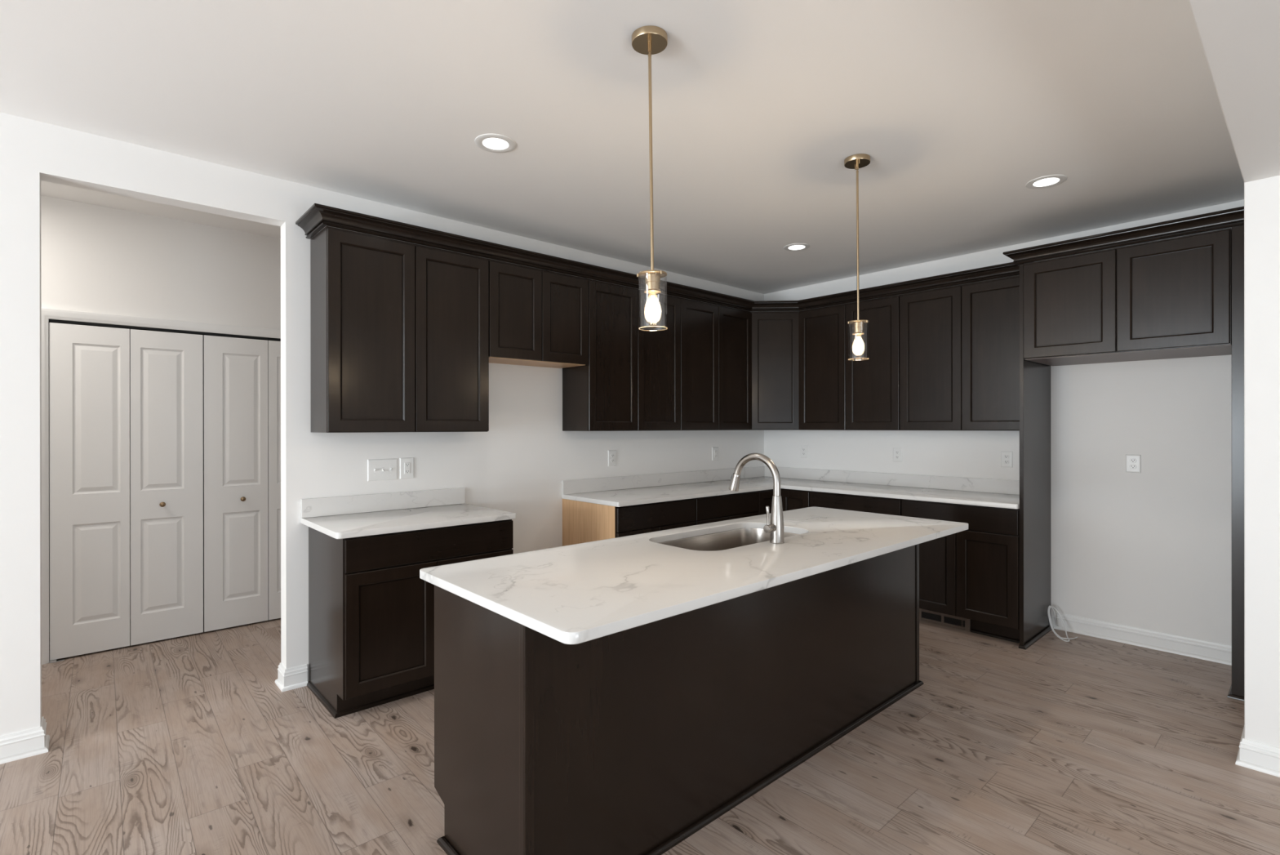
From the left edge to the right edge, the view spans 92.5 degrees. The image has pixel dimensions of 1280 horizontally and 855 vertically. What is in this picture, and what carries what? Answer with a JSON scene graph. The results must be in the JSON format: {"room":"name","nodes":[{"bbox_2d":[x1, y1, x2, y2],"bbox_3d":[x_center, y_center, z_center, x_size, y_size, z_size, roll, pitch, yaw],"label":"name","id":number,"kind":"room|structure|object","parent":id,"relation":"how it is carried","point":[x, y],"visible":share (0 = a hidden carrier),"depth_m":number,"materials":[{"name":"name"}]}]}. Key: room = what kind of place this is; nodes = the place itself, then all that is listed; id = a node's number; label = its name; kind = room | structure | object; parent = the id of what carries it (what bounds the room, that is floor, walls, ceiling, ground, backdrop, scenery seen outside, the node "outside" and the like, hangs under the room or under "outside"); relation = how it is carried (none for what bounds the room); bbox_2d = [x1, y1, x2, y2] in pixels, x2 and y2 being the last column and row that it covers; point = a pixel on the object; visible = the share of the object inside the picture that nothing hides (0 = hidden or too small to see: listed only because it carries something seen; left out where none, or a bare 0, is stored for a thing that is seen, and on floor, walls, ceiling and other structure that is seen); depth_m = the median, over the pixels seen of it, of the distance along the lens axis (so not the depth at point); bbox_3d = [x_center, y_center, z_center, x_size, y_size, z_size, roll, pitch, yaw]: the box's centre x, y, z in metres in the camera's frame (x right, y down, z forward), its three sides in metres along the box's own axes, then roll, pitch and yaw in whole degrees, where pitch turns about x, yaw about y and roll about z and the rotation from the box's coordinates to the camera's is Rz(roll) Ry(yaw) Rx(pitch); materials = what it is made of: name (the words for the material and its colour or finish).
{"room":"kitchen","nodes":[
{"label":"kitchen","id":0,"kind":"room"},
{"bbox_2d":[40,195,280,631],"bbox_3d":[-3.037,0.011,3.818,4.064,2.792,2.068,0,0,-42],"label":"wall","id":1,"kind":"structure","parent":0,"point":[95,258],"depth_m":4.01,"materials":[{"name":"white paint"}]},
{"bbox_2d":[48,322,203,662],"bbox_3d":[-3.260,0.388,3.925,0.755,2.037,0.066,0,0,-42],"label":"door","id":2,"kind":"structure","parent":1,"relation":"in","point":[120,399],"depth_m":3.90,"materials":[{"name":"white paint"}]},
{"bbox_2d":[41,307,280,664],"bbox_3d":[-2.971,0.347,4.171,1.640,2.118,0.027,0,0,-42],"label":"trim","id":3,"kind":"structure","parent":1,"relation":"attached to","point":[47,313],"depth_m":3.66,"materials":[{"name":"white paint"}]},
{"bbox_2d":[48,319,280,341],"bbox_3d":[-3.014,0.376,4.218,1.600,2.062,0.102,0,0,-42],"label":"trim","id":4,"kind":"structure","parent":1,"relation":"attached to","point":[50,320],"depth_m":4.04,"materials":[{"name":"black"}]},
{"bbox_2d":[203,334,280,631],"bbox_3d":[-2.696,0.382,4.434,0.754,2.026,0.066,0,0,-42],"label":"door","id":5,"kind":"structure","parent":1,"relation":"in","point":[242,376],"depth_m":4.32,"materials":[{"name":"white paint"}]},
{"bbox_2d":[40,180,280,238],"bbox_3d":[-2.804,-1.423,3.557,4.064,0.076,1.366,0,0,-42],"label":"ceiling","id":6,"kind":"structure","parent":0,"point":[47,188],"depth_m":3.88,"materials":[{"name":"white paint"}]},
{"bbox_2d":[0,111,764,735],"bbox_3d":[-3.003,-0.015,2.378,11.328,2.845,0.117,0,0,-42],"label":"wall","id":7,"kind":"structure","parent":0,"point":[519,466],"depth_m":3.32,"materials":[{"name":"white paint"}]},
{"bbox_2d":[0,715,49,764],"bbox_3d":[-4.859,1.356,0.703,6.022,0.109,0.168,0,0,-42],"label":"baseboard","id":8,"kind":"structure","parent":7,"relation":"attached to","point":[33,741],"depth_m":2.62,"materials":[{"name":"white paint"}]},
{"bbox_2d":[275,662,307,692],"bbox_3d":[-1.415,1.351,3.810,1.466,0.109,0.168,0,0,-42],"label":"baseboard","id":9,"kind":"structure","parent":7,"relation":"attached to","point":[296,677],"depth_m":3.31,"materials":[{"name":"white paint"}]},
{"bbox_2d":[367,457,397,480],"bbox_3d":[-1.518,0.250,3.623,0.173,0.127,0.023,0,0,-42],"label":"light switch","id":10,"kind":"object","parent":7,"relation":"attached to","point":[378,469],"visible":1,"depth_m":3.62,"materials":[{"name":"white plastic"}]},
{"bbox_2d":[301,487,465,517],"bbox_3d":[-1.490,0.440,3.651,0.950,0.102,0.020,0,0,-42],"label":"backsplash","id":11,"kind":"structure","parent":7,"relation":"attached to","point":[333,505],"depth_m":3.60,"materials":[{"name":"white stone"}]},
{"bbox_2d":[310,226,488,432],"bbox_3d":[-1.367,-0.505,3.557,0.911,1.062,0.323,0,0,-42],"label":"upper cabinet","id":12,"kind":"object","parent":7,"relation":"attached to","point":[399,330],"visible":1,"depth_m":3.37,"materials":[{"name":"brown wood"}]},
{"bbox_2d":[295,203,1019,311],"bbox_3d":[0.224,-1.078,4.398,4.575,0.080,1.766,0,0,-14],"label":"crown molding","id":13,"kind":"structure","parent":12,"relation":"on","point":[318,216],"depth_m":4.17,"materials":[{"name":"brown wood"}]},
{"bbox_2d":[400,457,413,479],"bbox_3d":[-1.415,0.247,3.724,0.086,0.127,0.011,0,0,-42],"label":"wall outlet","id":14,"kind":"object","parent":7,"relation":"attached to","point":[406,464],"visible":1,"depth_m":3.72,"materials":[{"name":"white plastic"}]},
{"bbox_2d":[404,462,409,473],"bbox_3d":[-1.414,0.247,3.722,0.036,0.069,0.005,0,0,-42],"label":"receptacle","id":15,"kind":"object","parent":14,"relation":"attached to","point":[406,464],"depth_m":3.72,"materials":[{"name":"white plastic"}]},
{"bbox_2d":[487,258,588,368],"bbox_3d":[-0.745,-0.734,4.118,0.760,0.604,0.323,0,0,-42],"label":"upper cabinet","id":16,"kind":"object","parent":7,"relation":"attached to","point":[538,317],"visible":0.91,"depth_m":3.98,"materials":[{"name":"brown wood"}]},
{"bbox_2d":[608,449,616,466],"bbox_3d":[-0.216,0.240,4.806,0.081,0.124,0.010,0,0,-42],"label":"wall outlet","id":17,"kind":"object","parent":7,"relation":"attached to","point":[611,453],"visible":1,"depth_m":4.80,"materials":[{"name":"white plastic"}]},
{"bbox_2d":[562,278,680,431],"bbox_3d":[-0.122,-0.506,4.680,0.913,1.062,0.323,0,0,-42],"label":"upper cabinet","id":18,"kind":"object","parent":7,"relation":"attached to","point":[631,380],"visible":0.93,"depth_m":4.50,"materials":[{"name":"brown wood"}]},
{"bbox_2d":[561,466,764,494],"bbox_3d":[0.333,0.438,5.295,2.425,0.102,0.020,0,0,-42],"label":"backsplash","id":19,"kind":"structure","parent":7,"relation":"attached to","point":[597,484],"depth_m":5.07,"materials":[{"name":"white stone"}]},
{"bbox_2d":[711,446,718,460],"bbox_3d":[0.693,0.240,5.626,0.084,0.122,0.011,0,0,-42],"label":"wall outlet","id":20,"kind":"object","parent":7,"relation":"attached to","point":[715,449],"visible":1,"depth_m":5.62,"materials":[{"name":"white plastic"}]},
{"bbox_2d":[679,297,751,430],"bbox_3d":[0.557,-0.507,5.293,0.913,1.062,0.323,0,0,-42],"label":"upper cabinet","id":21,"kind":"object","parent":7,"relation":"attached to","point":[716,340],"visible":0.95,"depth_m":5.14,"materials":[{"name":"brown wood"}]},
{"bbox_2d":[750,311,799,430],"bbox_3d":[1.219,-0.508,5.691,0.619,1.062,0.619,0,0,-42],"label":"upper cabinet","id":22,"kind":"object","parent":7,"relation":"attached to","point":[775,334],"visible":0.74,"depth_m":5.47,"materials":[{"name":"brown wood"}]},
{"bbox_2d":[0,0,1244,293],"bbox_3d":[-0.583,-1.378,-0.193,11.481,0.102,7.178,0,0,-42],"label":"ceiling","id":23,"kind":"structure","parent":0,"point":[759,107],"depth_m":2.54,"materials":[{"name":"white paint"}]},
{"bbox_2d":[475,133,515,152],"bbox_3d":[-0.676,-1.327,2.867,0.189,0.005,0.189,0,0,-42],"label":"recessed light","id":24,"kind":"object","parent":23,"relation":"in","point":[494,143],"visible":1,"depth_m":2.86,"materials":[{"name":"white plastic"}]},
{"bbox_2d":[631,25,667,328],"bbox_3d":[0.039,-0.833,2.091,0.123,0.992,0.123,-1,0,-42],"label":"pendant light","id":25,"kind":"object","parent":23,"relation":"hanging from","point":[649,40],"visible":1,"depth_m":2.08,"materials":[{"name":"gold metal"}]},
{"bbox_2d":[644,273,661,293],"bbox_3d":[0.043,-0.490,2.093,0.058,0.057,0.058,-1,0,-42],"label":"socket","id":26,"kind":"object","parent":25,"relation":"attached to","point":[652,281],"depth_m":2.07,"materials":[{"name":"gold metal"}]},
{"bbox_2d":[783,243,809,251],"bbox_3d":[1.157,-1.329,4.524,0.189,0.005,0.189,0,0,-42],"label":"recessed light","id":27,"kind":"object","parent":23,"relation":"in","point":[795,246],"visible":1,"depth_m":4.51,"materials":[{"name":"white plastic"}]},
{"bbox_2d":[844,153,870,352],"bbox_3d":[1.082,-0.835,3.043,0.123,0.992,0.123,-1,1,-42],"label":"pendant light","id":28,"kind":"object","parent":23,"relation":"hanging from","point":[855,162],"visible":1,"depth_m":3.04,"materials":[{"name":"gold metal"}]},
{"bbox_2d":[852,321,864,334],"bbox_3d":[1.085,-0.491,3.046,0.058,0.057,0.058,-1,1,-42],"label":"socket","id":29,"kind":"object","parent":28,"relation":"attached to","point":[858,326],"depth_m":3.02,"materials":[{"name":"gold metal"}]},
{"bbox_2d":[1025,174,1067,188],"bbox_3d":[2.202,-1.329,3.322,0.189,0.005,0.189,0,0,-42],"label":"recessed light","id":30,"kind":"object","parent":23,"relation":"in","point":[1046,181],"visible":1,"depth_m":3.31,"materials":[{"name":"white plastic"}]},
{"bbox_2d":[0,617,1279,854],"bbox_3d":[-1.161,1.408,-1.161,13.948,0.001,14.846,0,0,-42],"label":"floor","id":31,"kind":"structure","parent":0,"point":[190,744],"depth_m":2.50,"materials":[{"name":"brown wood"}]},
{"bbox_2d":[306,519,513,718],"bbox_3d":[-1.277,0.964,3.433,0.928,0.883,0.628,0,0,-42],"label":"base cabinet","id":32,"kind":"object","parent":31,"relation":"on","point":[371,611],"visible":0.52,"depth_m":3.08,"materials":[{"name":"brown wood"}]},
{"bbox_2d":[301,487,515,538],"bbox_3d":[-1.278,0.456,3.421,0.958,0.133,0.645,0,0,-42],"label":"countertop","id":33,"kind":"structure","parent":32,"relation":"on","point":[343,517],"depth_m":3.42,"materials":[{"name":"white stone"}]},
{"bbox_2d":[562,497,696,546],"bbox_3d":[-0.075,0.963,4.517,0.764,0.883,0.628,0,0,-42],"label":"base cabinet","id":34,"kind":"object","parent":31,"relation":"on","point":[583,522],"visible":0.16,"depth_m":4.27,"materials":[{"name":"brown wood"}]},
{"bbox_2d":[434,543,924,854],"bbox_3d":[0.408,0.967,2.740,2.518,0.875,0.623,0,0,-42],"label":"kitchen island","id":35,"kind":"object","parent":31,"relation":"on","point":[634,740],"visible":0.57,"depth_m":2.07,"materials":[{"name":"brown wood"}]},
{"bbox_2d":[419,506,968,644],"bbox_3d":[0.462,0.513,2.668,2.532,0.030,0.920,0,0,-42],"label":"island countertop","id":36,"kind":"structure","parent":35,"relation":"on","point":[575,593],"depth_m":2.16,"materials":[{"name":"white stone"}]},
{"bbox_2d":[658,528,798,551],"bbox_3d":[0.427,0.641,2.845,0.841,0.224,0.457,0,0,-42],"label":"sink","id":37,"kind":"object","parent":36,"relation":"in","point":[721,540],"visible":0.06,"depth_m":3.11,"materials":[{"name":"silver metal"}]},
{"bbox_2d":[728,453,784,543],"bbox_3d":[0.498,0.305,2.721,0.108,0.384,0.293,0,0,-42],"label":"kitchen faucet","id":38,"kind":"object","parent":36,"relation":"on","point":[775,527],"visible":1,"depth_m":2.64,"materials":[{"name":"silver metal"}]},
{"bbox_2d":[694,490,759,524],"bbox_3d":[0.491,0.962,5.028,0.760,0.883,0.628,0,0,-42],"label":"base cabinet","id":39,"kind":"object","parent":31,"relation":"on","point":[736,505],"visible":0.11,"depth_m":4.77,"materials":[{"name":"brown wood"}]},
{"bbox_2d":[757,488,810,515],"bbox_3d":[1.209,0.961,5.484,0.913,0.883,0.913,0,0,-42],"label":"base cabinet","id":40,"kind":"object","parent":31,"relation":"on","point":[792,499],"visible":0.16,"depth_m":5.13,"materials":[{"name":"brown wood"}]},
{"bbox_2d":[561,466,1019,508],"bbox_3d":[1.150,0.453,4.404,2.446,0.133,2.437,0,0,-42],"label":"countertop","id":41,"kind":"structure","parent":40,"relation":"on","point":[631,490],"depth_m":4.85,"materials":[{"name":"white stone"}]},
{"bbox_2d":[809,490,902,515],"bbox_3d":[1.877,0.960,4.957,0.628,0.883,0.760,0,0,-42],"label":"base cabinet","id":42,"kind":"object","parent":31,"relation":"on","point":[885,505],"visible":0.13,"depth_m":4.72,"materials":[{"name":"brown wood"}]},
{"bbox_2d":[901,498,1019,643],"bbox_3d":[2.387,0.960,4.391,0.628,0.883,0.760,0,0,-42],"label":"base cabinet","id":43,"kind":"object","parent":31,"relation":"on","point":[972,573],"visible":0.66,"depth_m":4.10,"materials":[{"name":"brown wood"}]},
{"bbox_2d":[919,608,970,631],"bbox_3d":[2.150,1.356,4.341,0.017,0.089,0.356,0,0,-42],"label":"vent","id":44,"kind":"object","parent":43,"relation":"attached to","point":[953,621],"visible":0.87,"depth_m":4.33,"materials":[{"name":"brown metal"}]},
{"bbox_2d":[921,611,941,621],"bbox_3d":[2.096,1.355,4.403,0.012,0.047,0.141,0,0,-42],"label":"grille","id":45,"kind":"object","parent":44,"relation":"attached to","point":[926,615],"depth_m":4.40,"materials":[{"name":"black metal"}]},
{"bbox_2d":[944,616,964,626],"bbox_3d":[2.202,1.355,4.286,0.012,0.047,0.140,0,0,-42],"label":"grille","id":46,"kind":"object","parent":44,"relation":"attached to","point":[950,621],"depth_m":4.28,"materials":[{"name":"black metal"}]},
{"bbox_2d":[1018,263,1053,649],"bbox_3d":[2.654,0.181,4.092,0.631,2.440,0.040,0,0,-42],"label":"end panel","id":47,"kind":"object","parent":31,"relation":"on","point":[1034,377],"visible":0.77,"depth_m":4.05,"materials":[{"name":"brown wood"}]},
{"bbox_2d":[1047,604,1077,641],"bbox_3d":[2.844,1.313,4.135,0.140,0.175,0.256,0,0,-2],"label":"cable","id":48,"kind":"object","parent":31,"relation":"on","point":[1050,606],"visible":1,"depth_m":4.16,"materials":[{"name":"white plastic"}]},
{"bbox_2d":[1226,225,1244,701],"bbox_3d":[3.321,0.181,3.353,0.630,2.440,0.110,0,0,-42],"label":"end panel","id":49,"kind":"object","parent":31,"relation":"on","point":[1236,691],"visible":0.51,"depth_m":3.16,"materials":[{"name":"brown wood"}]},
{"bbox_2d":[764,199,1244,645],"bbox_3d":[3.573,-0.022,3.658,0.152,2.845,7.026,0,0,-42],"label":"wall","id":50,"kind":"structure","parent":0,"point":[1150,548],"depth_m":4.02,"materials":[{"name":"white paint"}]},
{"bbox_2d":[800,444,808,457],"bbox_3d":[1.547,0.228,5.782,0.010,0.122,0.076,0,0,-42],"label":"wall outlet","id":51,"kind":"object","parent":50,"relation":"attached to","point":[804,448],"visible":1,"depth_m":5.78,"materials":[{"name":"white plastic"}]},
{"bbox_2d":[798,294,900,430],"bbox_3d":[1.835,-0.508,5.227,0.323,1.062,0.912,0,0,-42],"label":"upper cabinet","id":52,"kind":"object","parent":50,"relation":"attached to","point":[841,388],"visible":0.91,"depth_m":5.09,"materials":[{"name":"brown wood"}]},
{"bbox_2d":[764,466,1019,494],"bbox_3d":[2.051,0.436,5.217,0.020,0.102,2.437,0,0,-42],"label":"backsplash","id":53,"kind":"structure","parent":50,"relation":"attached to","point":[960,483],"depth_m":5.05,"materials":[{"name":"white stone"}]},
{"bbox_2d":[893,447,902,462],"bbox_3d":[2.150,0.228,5.114,0.010,0.117,0.079,0,0,-42],"label":"wall outlet","id":54,"kind":"object","parent":50,"relation":"attached to","point":[897,451],"visible":1,"depth_m":5.11,"materials":[{"name":"white plastic"}]},
{"bbox_2d":[899,275,1019,430],"bbox_3d":[2.448,-0.509,4.548,0.323,1.062,0.912,0,0,-42],"label":"upper cabinet","id":55,"kind":"object","parent":50,"relation":"attached to","point":[959,344],"visible":0.7,"depth_m":4.45,"materials":[{"name":"brown wood"}]},
{"bbox_2d":[1000,451,1012,466],"bbox_3d":[2.697,0.234,4.508,0.010,0.117,0.076,0,0,-42],"label":"wall outlet","id":56,"kind":"object","parent":50,"relation":"attached to","point":[1006,456],"visible":1,"depth_m":4.50,"materials":[{"name":"white plastic"}]},
{"bbox_2d":[1022,227,1231,365],"bbox_3d":[2.974,-0.735,3.738,0.628,0.610,0.954,0,0,-42],"label":"upper cabinet","id":57,"kind":"object","parent":50,"relation":"attached to","point":[1168,298],"visible":0.9,"depth_m":3.50,"materials":[{"name":"brown wood"}]},
{"bbox_2d":[1003,206,1244,266],"bbox_3d":[2.813,-1.080,3.592,0.303,0.080,1.142,0,0,-42],"label":"crown molding","id":58,"kind":"structure","parent":57,"relation":"on","point":[1233,217],"depth_m":3.45,"materials":[{"name":"brown wood"}]},
{"bbox_2d":[1125,453,1141,472],"bbox_3d":[3.189,0.234,3.962,0.010,0.117,0.079,0,0,-42],"label":"wall outlet","id":59,"kind":"object","parent":50,"relation":"attached to","point":[1133,462],"visible":1,"depth_m":3.96,"materials":[{"name":"white plastic"}]},
{"bbox_2d":[1129,464,1136,468],"bbox_3d":[3.187,0.253,3.960,0.004,0.028,0.034,0,0,-42],"label":"socket","id":60,"kind":"object","parent":59,"relation":"attached to","point":[1131,466],"depth_m":3.96,"materials":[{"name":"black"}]},
{"bbox_2d":[1129,457,1136,462],"bbox_3d":[3.187,0.214,3.960,0.004,0.028,0.034,0,0,-42],"label":"socket","id":61,"kind":"object","parent":59,"relation":"attached to","point":[1131,460],"depth_m":3.96,"materials":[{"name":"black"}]},
{"bbox_2d":[1052,612,1231,665],"bbox_3d":[3.204,1.346,3.937,0.025,0.109,0.944,0,0,-42],"label":"baseboard","id":62,"kind":"structure","parent":50,"relation":"attached to","point":[1172,643],"depth_m":3.90,"materials":[{"name":"white paint"}]},
{"bbox_2d":[1188,0,1279,747],"bbox_3d":[-0.480,0.010,-0.306,11.176,2.794,0.229,0,0,-42],"label":"wall","id":63,"kind":"structure","parent":0,"point":[1240,39],"depth_m":2.49,"materials":[{"name":"white paint"}]},
{"bbox_2d":[1235,726,1279,777],"bbox_3d":[3.122,1.347,2.943,1.478,0.109,0.279,0,0,-42],"label":"baseboard","id":64,"kind":"structure","parent":63,"relation":"attached to","point":[1252,754],"depth_m":2.51,"materials":[{"name":"white paint"}]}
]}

